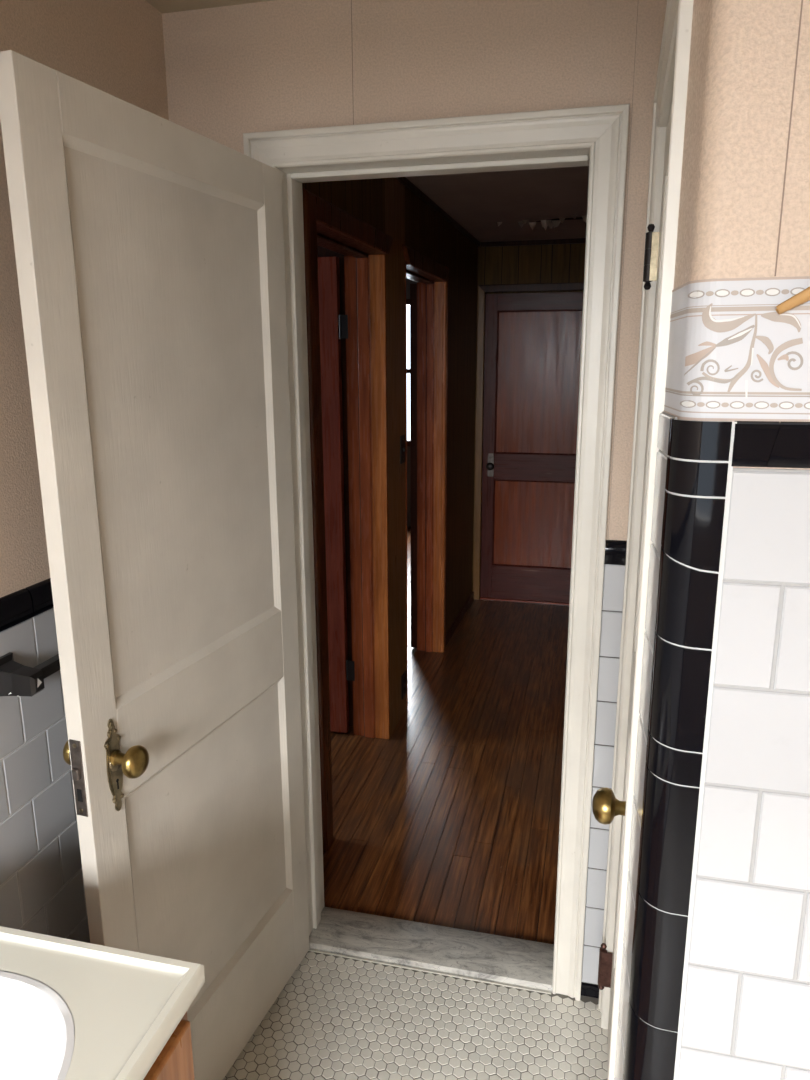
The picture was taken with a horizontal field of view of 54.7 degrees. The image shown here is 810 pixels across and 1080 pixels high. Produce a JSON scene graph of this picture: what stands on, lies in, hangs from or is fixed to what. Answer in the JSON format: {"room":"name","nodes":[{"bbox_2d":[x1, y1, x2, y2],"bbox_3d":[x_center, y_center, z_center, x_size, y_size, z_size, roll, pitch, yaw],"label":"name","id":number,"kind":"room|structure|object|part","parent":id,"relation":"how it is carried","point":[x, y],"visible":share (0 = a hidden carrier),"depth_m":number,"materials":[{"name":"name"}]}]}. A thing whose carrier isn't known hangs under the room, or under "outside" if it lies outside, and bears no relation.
{"room":"bathroom","nodes":[
{"label":"bathroom","id":0,"kind":"room"},
{"bbox_2d":[0,0,168,597],"bbox_3d":[-0.968,0.365,0.363,0.090,2.382,3.695,3,13,13],"label":"wall","id":1,"kind":"structure","parent":0,"point":[114,47],"depth_m":1.37,"materials":[{"name":"paint"}]},
{"bbox_2d":[0,578,53,631],"bbox_3d":[-0.923,0.354,0.324,0.012,0.053,3.446,3,13,13],"label":"trim","id":2,"kind":"structure","parent":1,"relation":"attached to","point":[17,607],"depth_m":1.36,"materials":[{"name":"black tile"}]},
{"bbox_2d":[0,608,89,942],"bbox_3d":[-0.924,0.932,0.459,0.008,1.134,3.450,3,13,13],"label":"wall tile","id":3,"kind":"structure","parent":1,"relation":"attached to","point":[42,891],"depth_m":1.42,"materials":[{"name":"grey tile"}]},
{"bbox_2d":[0,652,60,696],"bbox_3d":[-0.576,0.168,1.577,0.080,0.062,0.637,3,13,13],"label":"towel bar","id":4,"kind":"object","parent":3,"relation":"attached to","point":[16,679],"visible":0.52,"depth_m":1.29,"materials":[{"name":"black"}]},
{"bbox_2d":[145,0,273,13],"bbox_3d":[-0.031,-0.762,-0.153,2.058,0.080,3.650,3,13,13],"label":"ceiling","id":5,"kind":"structure","parent":0,"point":[163,6],"depth_m":1.66,"materials":[{"name":"paint"}]},
{"bbox_2d":[302,178,477,634],"bbox_3d":[0.014,-0.373,3.618,0.105,2.356,3.258,3,13,14],"label":"wall","id":6,"kind":"structure","parent":0,"point":[427,232],"depth_m":4.38,"materials":[{"name":"brown wood"}]},
{"bbox_2d":[302,188,392,851],"bbox_3d":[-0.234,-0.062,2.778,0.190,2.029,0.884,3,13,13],"label":"door frame","id":7,"kind":"structure","parent":6,"relation":"attached to","point":[364,247],"depth_m":2.99,"materials":[{"name":"brown wood"}]},
{"bbox_3d":[-0.262,0.030,2.377,0.020,2.029,0.071,3,13,13],"label":"casing","id":8,"kind":"part","parent":7,"relation":"part of","materials":[{"name":"brown wood"}]},
{"bbox_2d":[318,257,354,732],"bbox_3d":[-0.626,-0.132,3.228,0.840,1.943,0.089,3,13,13],"label":"door","id":9,"kind":"structure","parent":7,"relation":"in","point":[333,325],"depth_m":3.14,"materials":[{"name":"red wood"}]},
{"bbox_3d":[-0.162,-1.013,2.541,0.019,0.071,0.884,3,13,14],"label":"head casing","id":10,"kind":"part","parent":7,"relation":"part of","materials":[{"name":"brown wood"}]},
{"bbox_2d":[410,284,416,647],"bbox_3d":[0.139,-0.431,4.525,0.035,1.938,0.800,3,13,13],"label":"door","id":11,"kind":"structure","parent":6,"relation":"in","point":[413,287],"depth_m":4.12,"materials":[{"name":"brown wood"}]},
{"bbox_2d":[402,244,448,707],"bbox_3d":[0.045,-0.290,3.773,0.151,2.026,0.867,3,13,14],"label":"door frame","id":12,"kind":"structure","parent":6,"relation":"attached to","point":[431,277],"depth_m":4.06,"materials":[{"name":"brown wood"}]},
{"bbox_3d":[0.105,-1.240,3.538,0.019,0.071,0.867,3,13,14],"label":"head casing","id":13,"kind":"part","parent":12,"relation":"part of","materials":[{"name":"brown wood"}]},
{"bbox_3d":[0.207,-0.371,4.122,0.020,2.026,0.050,3,13,13],"label":"casing","id":14,"kind":"part","parent":12,"relation":"part of","materials":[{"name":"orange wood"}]},
{"bbox_2d":[394,177,480,246],"bbox_3d":[0.057,-1.465,3.303,0.018,0.026,3.156,3,13,14],"label":"trim","id":15,"kind":"structure","parent":6,"relation":"attached to","point":[403,180],"depth_m":3.59,"materials":[{"name":"brown wood"}]},
{"bbox_2d":[445,591,473,646],"bbox_3d":[0.341,0.474,4.841,0.013,0.055,0.955,3,13,14],"label":"baseboard","id":16,"kind":"structure","parent":6,"relation":"attached to","point":[470,599],"depth_m":4.76,"materials":[{"name":"brown wood"}]},
{"bbox_2d":[385,178,406,735],"bbox_3d":[-0.085,-0.288,3.251,0.110,2.356,0.287,3,13,13],"label":"wall","id":17,"kind":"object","parent":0,"point":[394,190],"visible":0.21,"depth_m":3.21,"materials":[{"name":"brown wood"}]},
{"bbox_2d":[400,434,404,463],"bbox_3d":[-0.006,-0.383,3.301,0.014,0.118,0.070,3,13,13],"label":"light switch","id":18,"kind":"object","parent":17,"relation":"attached to","point":[402,438],"visible":1,"depth_m":3.29,"materials":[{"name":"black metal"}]},
{"bbox_2d":[401,670,405,699],"bbox_3d":[-0.004,0.656,3.540,0.007,0.115,0.070,3,13,14],"label":"wall outlet","id":19,"kind":"object","parent":17,"relation":"attached to","point":[403,677],"visible":1,"depth_m":3.52,"materials":[{"name":"black plastic"}]},
{"bbox_2d":[406,278,416,526],"bbox_3d":[-1.100,-0.961,5.542,3.230,2.650,4.275,3,13,13],"label":"wall","id":20,"kind":"structure","parent":0,"point":[408,281],"depth_m":7.49,"materials":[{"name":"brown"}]},
{"bbox_2d":[406,299,409,445],"bbox_3d":[-0.113,-1.565,7.373,1.250,1.340,0.100,3,13,13],"label":"window","id":21,"kind":"structure","parent":20,"relation":"in","point":[407,300],"depth_m":7.30,"materials":[{"name":"brown wood"}]},
{"bbox_2d":[162,0,666,540],"bbox_3d":[0.036,0.007,1.905,1.298,2.382,0.146,3,13,13],"label":"wall","id":22,"kind":"structure","parent":0,"point":[232,71],"depth_m":1.61,"materials":[{"name":"paper"}]},
{"bbox_2d":[0,50,309,1079],"bbox_3d":[-0.402,0.233,1.586,0.154,1.963,0.747,5,14,20],"label":"door","id":23,"kind":"structure","parent":22,"relation":"in","point":[149,248],"depth_m":1.44,"materials":[{"name":"white paint"}]},
{"bbox_3d":[-0.553,0.362,1.342,0.056,0.055,0.055,4,14,20],"label":"knob","id":24,"kind":"part","parent":23,"relation":"part of","materials":[{"name":"gold metal"}]},
{"bbox_3d":[-0.530,0.387,1.271,0.022,0.135,0.003,4,14,20],"label":"lock plate","id":25,"kind":"part","parent":23,"relation":"part of","materials":[{"name":"metal"}]},
{"bbox_3d":[-0.462,0.369,1.309,0.058,0.055,0.055,5,14,20],"label":"knob","id":26,"kind":"part","parent":23,"relation":"part of","materials":[{"name":"gold metal"}]},
{"bbox_3d":[-0.407,-0.683,1.375,0.032,0.082,0.566,5,14,20],"label":"rail","id":27,"kind":"part","parent":23,"relation":"part of","materials":[{"name":"white paint"}]},
{"bbox_3d":[-0.406,-0.209,1.484,0.010,0.894,0.571,5,14,20],"label":"panel","id":28,"kind":"part","parent":23,"relation":"part of","materials":[{"name":"white paint"}]},
{"bbox_3d":[-0.406,-0.209,1.484,0.031,0.890,0.567,5,14,20],"label":"panel moulding","id":29,"kind":"part","parent":23,"relation":"part of","materials":[{"name":"white paint"}]},
{"bbox_3d":[-0.403,0.305,1.602,0.032,0.165,0.566,5,14,20],"label":"rail","id":30,"kind":"part","parent":23,"relation":"part of","materials":[{"name":"white paint"}]},
{"bbox_3d":[-0.402,0.670,1.686,0.010,0.589,0.571,5,14,20],"label":"panel","id":31,"kind":"part","parent":23,"relation":"part of","materials":[{"name":"white paint"}]},
{"bbox_3d":[-0.402,0.670,1.686,0.031,0.585,0.567,5,14,20],"label":"panel moulding","id":32,"kind":"part","parent":23,"relation":"part of","materials":[{"name":"white paint"}]},
{"bbox_3d":[-0.400,1.073,1.778,0.032,0.241,0.566,5,14,20],"label":"rail","id":33,"kind":"part","parent":23,"relation":"part of","materials":[{"name":"white paint"}]},
{"bbox_2d":[243,104,628,1000],"bbox_3d":[0.064,0.121,1.913,0.808,2.056,0.168,3,13,13],"label":"door frame","id":34,"kind":"structure","parent":22,"relation":"attached to","point":[596,137],"depth_m":1.71,"materials":[{"name":"white paint"}]},
{"bbox_3d":[-0.311,0.119,1.929,0.071,2.056,0.022,3,13,13],"label":"casing","id":35,"kind":"part","parent":34,"relation":"part of","materials":[{"name":"white paint"}]},
{"bbox_3d":[0.044,-0.830,1.622,0.808,0.071,0.022,3,13,13],"label":"head casing","id":36,"kind":"part","parent":34,"relation":"part of","materials":[{"name":"white paint"}]},
{"bbox_3d":[0.406,0.155,1.760,0.071,2.056,0.022,3,13,13],"label":"casing","id":37,"kind":"part","parent":34,"relation":"part of","materials":[{"name":"white paint"}]},
{"bbox_2d":[581,982,598,997],"bbox_3d":[0.000,1.113,2.087,1.050,0.034,0.011,3,13,13],"label":"baseboard","id":38,"kind":"structure","parent":22,"relation":"attached to","point":[590,990],"depth_m":1.97,"materials":[{"name":"black tile"}]},
{"bbox_2d":[581,564,624,998],"bbox_3d":[-0.004,0.582,1.968,1.068,1.134,0.008,3,13,13],"label":"wall tile","id":39,"kind":"structure","parent":22,"relation":"attached to","point":[614,575],"depth_m":1.83,"materials":[{"name":"grey tile"}]},
{"bbox_2d":[604,540,626,564],"bbox_3d":[-0.004,0.004,1.831,1.048,0.053,0.012,3,13,13],"label":"trim","id":40,"kind":"structure","parent":22,"relation":"attached to","point":[615,550],"depth_m":1.72,"materials":[{"name":"black tile"}]},
{"bbox_2d":[223,527,607,1079],"bbox_3d":[-0.736,0.844,3.506,4.950,0.060,9.550,3,13,13],"label":"floor","id":41,"kind":"structure","parent":0,"point":[451,819],"depth_m":2.49,"materials":[{"name":"white"}]},
{"bbox_2d":[0,926,204,1079],"bbox_3d":[-0.564,1.004,0.885,0.504,0.800,0.615,3,13,13],"label":"bathroom vanity","id":42,"kind":"object","parent":41,"relation":"on","point":[70,1009],"visible":1,"depth_m":0.98,"materials":[{"name":"white stone"}]},
{"bbox_2d":[0,970,74,1079],"bbox_3d":[-0.567,0.669,0.848,0.368,0.118,0.407,3,13,13],"label":"basin","id":43,"kind":"object","parent":42,"relation":"in","point":[37,1007],"depth_m":0.98,"materials":[{"name":"ceramic"}]},
{"bbox_3d":[-0.317,0.955,0.964,0.016,0.618,0.268,3,13,13],"label":"door","id":44,"kind":"part","parent":42,"relation":"part of","materials":[{"name":"brown wood"}]},
{"bbox_2d":[309,907,553,993],"bbox_3d":[0.069,1.114,2.142,0.665,0.018,0.166,3,13,13],"label":"marble threshold","id":45,"kind":"object","parent":41,"relation":"on","point":[441,950],"visible":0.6,"depth_m":2.12,"materials":[{"name":"white stone"}]},
{"bbox_2d":[406,166,588,241],"bbox_3d":[0.502,-1.478,3.242,1.150,0.136,3.255,3,13,13],"label":"ceiling","id":46,"kind":"structure","parent":0,"point":[548,203],"depth_m":3.54,"materials":[{"name":"paint"}]},
{"bbox_2d":[472,242,585,590],"bbox_3d":[0.925,-0.690,4.984,0.950,2.356,0.100,3,13,13],"label":"wall","id":47,"kind":"structure","parent":0,"point":[554,263],"depth_m":4.75,"materials":[{"name":"brown wood"}]},
{"bbox_2d":[480,597,568,604],"bbox_3d":[0.873,0.411,5.213,0.748,0.008,0.032,3,13,13],"label":"sill","id":48,"kind":"structure","parent":47,"relation":"attached to","point":[485,598],"depth_m":5.22,"materials":[{"name":"brown wood"}]},
{"bbox_2d":[473,282,583,599],"bbox_3d":[0.871,-0.574,4.995,0.840,2.026,0.075,3,13,13],"label":"door frame","id":49,"kind":"structure","parent":47,"relation":"attached to","point":[482,289],"depth_m":4.97,"materials":[{"name":"brown wood"}]},
{"bbox_3d":[0.477,-0.587,5.058,0.044,2.026,0.015,3,13,13],"label":"casing","id":50,"kind":"part","parent":49,"relation":"part of","materials":[{"name":"brown wood"}]},
{"bbox_3d":[0.860,-1.534,4.745,0.840,0.044,0.015,3,13,13],"label":"head casing","id":51,"kind":"part","parent":49,"relation":"part of","materials":[{"name":"brown wood"}]},
{"bbox_2d":[480,292,583,602],"bbox_3d":[0.867,-0.549,4.981,0.748,1.964,0.090,3,13,13],"label":"door","id":52,"kind":"structure","parent":47,"relation":"in","point":[533,340],"depth_m":5.00,"materials":[{"name":"red wood"}]},
{"bbox_3d":[0.550,-0.476,5.056,0.052,0.052,0.052,3,13,13],"label":"knob","id":53,"kind":"part","parent":52,"relation":"part of","materials":[{"name":"black metal"}]},
{"bbox_3d":[0.557,-0.487,5.081,0.040,0.150,0.003,3,13,13],"label":"knob plate","id":54,"kind":"part","parent":52,"relation":"part of","materials":[{"name":"metal"}]},
{"bbox_3d":[0.876,0.290,5.201,0.597,0.228,0.035,3,13,13],"label":"rail","id":55,"kind":"part","parent":52,"relation":"part of","materials":[{"name":"red wood"}]},
{"bbox_3d":[0.875,-0.102,5.111,0.598,0.577,0.034,3,13,13],"label":"panel moulding","id":56,"kind":"part","parent":52,"relation":"part of","materials":[{"name":"red wood"}]},
{"bbox_3d":[0.875,-0.102,5.111,0.602,0.581,0.015,3,13,13],"label":"panel","id":57,"kind":"part","parent":52,"relation":"part of","materials":[{"name":"red wood"}]},
{"bbox_3d":[0.873,-0.466,5.027,0.597,0.170,0.035,3,13,13],"label":"rail","id":58,"kind":"part","parent":52,"relation":"part of","materials":[{"name":"red wood"}]},
{"bbox_3d":[0.871,-0.981,4.909,0.598,0.887,0.034,3,13,13],"label":"panel moulding","id":59,"kind":"part","parent":52,"relation":"part of","materials":[{"name":"red wood"}]},
{"bbox_3d":[0.871,-0.981,4.909,0.602,0.891,0.015,3,13,13],"label":"panel","id":60,"kind":"part","parent":52,"relation":"part of","materials":[{"name":"red wood"}]},
{"bbox_3d":[0.869,-1.463,4.798,0.597,0.102,0.035,3,13,13],"label":"rail","id":61,"kind":"part","parent":52,"relation":"part of","materials":[{"name":"red wood"}]},
{"bbox_2d":[481,238,585,246],"bbox_3d":[0.915,-1.782,4.673,0.932,0.028,0.018,3,13,13],"label":"trim","id":62,"kind":"structure","parent":47,"relation":"attached to","point":[575,240],"depth_m":4.70,"materials":[{"name":"brown wood"}]},
{"bbox_2d":[673,0,809,469],"bbox_3d":[0.720,0.264,0.777,0.924,2.382,0.121,3,13,13],"label":"wall","id":63,"kind":"structure","parent":0,"point":[744,204],"depth_m":0.68,"materials":[{"name":"paper"}]},
{"bbox_2d":[614,412,677,1079],"bbox_3d":[0.276,0.610,0.979,0.007,1.519,0.087,2,13,9],"label":"wall tile","id":64,"kind":"structure","parent":63,"relation":"attached to","point":[664,418],"depth_m":0.89,"materials":[{"name":"grey tile"}]},
{"bbox_2d":[623,418,731,1079],"bbox_3d":[0.280,0.627,0.914,0.023,1.520,0.065,-11,17,-39],"label":"trim","id":65,"kind":"structure","parent":63,"relation":"attached to","point":[692,527],"depth_m":0.81,"materials":[{"name":"black tile"}]},
{"bbox_2d":[640,419,736,1079],"bbox_3d":[0.282,0.626,0.911,0.018,1.518,0.065,-12,17,-41],"label":"grout","id":66,"kind":"structure","parent":63,"relation":"attached to","point":[730,468],"depth_m":0.79,"materials":[{"name":"grey"}]},
{"bbox_2d":[664,276,809,421],"bbox_3d":[0.516,-0.184,0.665,0.571,0.171,0.108,6,14,25],"label":"wallpaper border","id":67,"kind":"object","parent":63,"relation":"attached to","point":[739,348],"visible":1,"depth_m":0.71,"materials":[{"name":"grey paper"}]},
{"bbox_2d":[678,468,809,1079],"bbox_3d":[0.682,0.669,0.814,0.776,1.474,0.008,3,13,13],"label":"tile","id":68,"kind":"structure","parent":63,"relation":"attached to","point":[746,1016],"depth_m":0.80,"materials":[{"name":"grey tile"}]},
{"bbox_2d":[731,421,809,467],"bbox_3d":[0.675,-0.072,0.643,0.759,0.042,0.008,3,13,13],"label":"trim","id":69,"kind":"structure","parent":63,"relation":"attached to","point":[779,444],"depth_m":0.72,"materials":[{"name":"black tile"}]},
{"bbox_3d":[0.449,0.141,1.315,0.119,2.382,0.838,3,13,13],"label":"wall","id":70,"kind":"structure","parent":0,"visible":0},
{"bbox_2d":[592,104,671,1079],"bbox_3d":[0.385,0.276,1.358,0.096,1.976,0.677,3,13,15],"label":"door","id":71,"kind":"structure","parent":70,"relation":"in","point":[605,806],"depth_m":1.50,"materials":[{"name":"white paint"}]},
{"bbox_3d":[0.294,0.373,1.091,0.064,0.050,0.050,3,13,15],"label":"knob","id":72,"kind":"part","parent":71,"relation":"part of","materials":[{"name":"gold metal"}]},
{"bbox_3d":[0.418,1.126,1.538,0.032,0.238,0.494,3,13,15],"label":"rail","id":73,"kind":"part","parent":71,"relation":"part of","materials":[{"name":"white paint"}]},
{"bbox_3d":[0.415,0.357,1.361,0.032,0.160,0.494,3,13,15],"label":"rail","id":74,"kind":"part","parent":71,"relation":"part of","materials":[{"name":"white paint"}]},
{"bbox_3d":[0.411,-0.636,1.133,0.032,0.098,0.494,3,13,15],"label":"rail","id":75,"kind":"part","parent":71,"relation":"part of","materials":[{"name":"white paint"}]},
{"bbox_2d":[598,0,693,1079],"bbox_3d":[0.416,0.249,1.336,0.082,2.063,0.813,3,13,15],"label":"door","id":76,"kind":"structure","parent":70,"relation":"attached to","point":[671,86],"depth_m":1.16,"materials":[{"name":"white paint"}]},
{"bbox_3d":[0.483,0.167,1.692,0.023,2.063,0.071,3,13,13],"label":"casing","id":77,"kind":"part","parent":76,"relation":"part of","materials":[{"name":"white paint"}]},
{"bbox_3d":[0.383,-0.724,1.120,0.022,0.071,0.813,3,13,15],"label":"head casing","id":78,"kind":"part","parent":76,"relation":"part of","materials":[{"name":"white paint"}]}
]}

